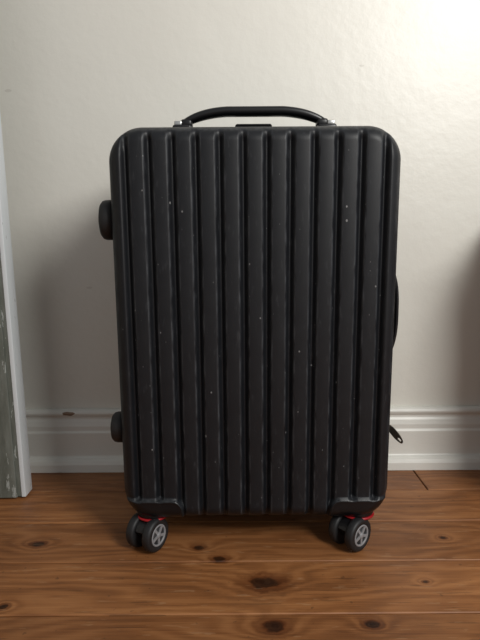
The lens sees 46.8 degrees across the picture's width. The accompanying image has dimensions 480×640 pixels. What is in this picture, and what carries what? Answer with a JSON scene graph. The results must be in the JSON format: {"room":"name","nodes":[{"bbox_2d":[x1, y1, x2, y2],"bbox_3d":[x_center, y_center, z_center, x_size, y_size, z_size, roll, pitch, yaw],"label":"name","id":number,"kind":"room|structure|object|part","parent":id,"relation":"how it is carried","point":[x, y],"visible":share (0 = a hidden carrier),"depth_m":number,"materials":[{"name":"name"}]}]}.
{"room":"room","nodes":[
{"label":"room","id":0,"kind":"room"},
{"bbox_2d":[0,0,479,408],"bbox_3d":[-0.007,-0.969,1.100,4.400,2.600,0.100,0,8,0],"label":"wall","id":1,"kind":"structure","parent":0,"point":[76,76],"depth_m":1.13,"materials":[{"name":"paint"}]},
{"bbox_2d":[0,255,21,497],"bbox_3d":[-0.848,-0.633,0.958,0.793,1.996,0.032,-1,8,0],"label":"door leaf","id":2,"kind":"structure","parent":1,"relation":"in","point":[1,277],"depth_m":1.05,"materials":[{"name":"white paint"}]},
{"bbox_2d":[0,115,31,496],"bbox_3d":[-0.449,-0.643,0.957,0.013,1.996,0.035,-2,8,0],"label":"edge lipping","id":3,"kind":"object","parent":2,"relation":"attached to","point":[5,234],"visible":1,"depth_m":1.05,"materials":[{"name":"paint"}]},
{"bbox_2d":[26,406,479,472],"bbox_3d":[0.002,0.261,1.211,4.400,0.136,0.038,0,8,0],"label":"baseboard","id":4,"kind":"structure","parent":1,"relation":"attached to","point":[433,437],"depth_m":1.21,"materials":[{"name":"paint"}]},
{"bbox_2d":[0,470,479,639],"bbox_3d":[0.004,0.585,-0.475,4.597,0.020,3.702,0,8,0],"label":"floor","id":5,"kind":"structure","parent":0,"point":[69,569],"depth_m":0.85,"materials":[{"name":"brown wood"}]},
{"bbox_2d":[98,106,402,552],"bbox_3d":[0.034,0.006,0.960,0.506,0.711,0.276,0,8,0],"label":"suitcase","id":6,"kind":"object","parent":5,"relation":"on","point":[257,291],"visible":1,"depth_m":0.85,"materials":[{"name":"plastic"}]},
{"bbox_2d":[137,512,160,518],"bbox_3d":[-0.144,0.305,0.914,0.054,0.026,0.054,0,8,0],"label":"ring","id":7,"kind":"object","parent":6,"relation":"attached to","point":[140,515],"depth_m":0.89,"materials":[{"name":"red plastic"}]},
{"bbox_3d":[-0.093,-0.303,0.899,0.030,0.022,0.032,0,8,0],"label":"handle mount","id":8,"kind":"part","parent":6,"relation":"part of","materials":[{"name":"black plastic"}]},
{"bbox_3d":[0.023,-0.329,0.895,0.227,0.029,0.028,0,8,0],"label":"carry handle","id":9,"kind":"part","parent":6,"relation":"part of","materials":[{"name":"black plastic"}]},
{"bbox_3d":[0.139,-0.305,0.899,0.030,0.022,0.032,0,8,0],"label":"handle mount","id":10,"kind":"part","parent":6,"relation":"part of","materials":[{"name":"black plastic"}]},
{"bbox_2d":[351,511,373,517],"bbox_3d":[0.194,0.303,0.914,0.054,0.026,0.054,0,8,0],"label":"ring","id":11,"kind":"object","parent":6,"relation":"attached to","point":[354,514],"depth_m":0.89,"materials":[{"name":"red plastic"}]},
{"bbox_3d":[0.273,0.201,0.980,0.030,0.032,0.004,4,9,28],"label":"zip pull","id":12,"kind":"part","parent":6,"relation":"part of","materials":[{"name":"metal"}]},
{"bbox_3d":[0.254,-0.015,0.926,0.020,0.153,0.022,0,8,0],"label":"handle","id":13,"kind":"part","parent":6,"relation":"part of","materials":[{"name":"black plastic"}]}
]}

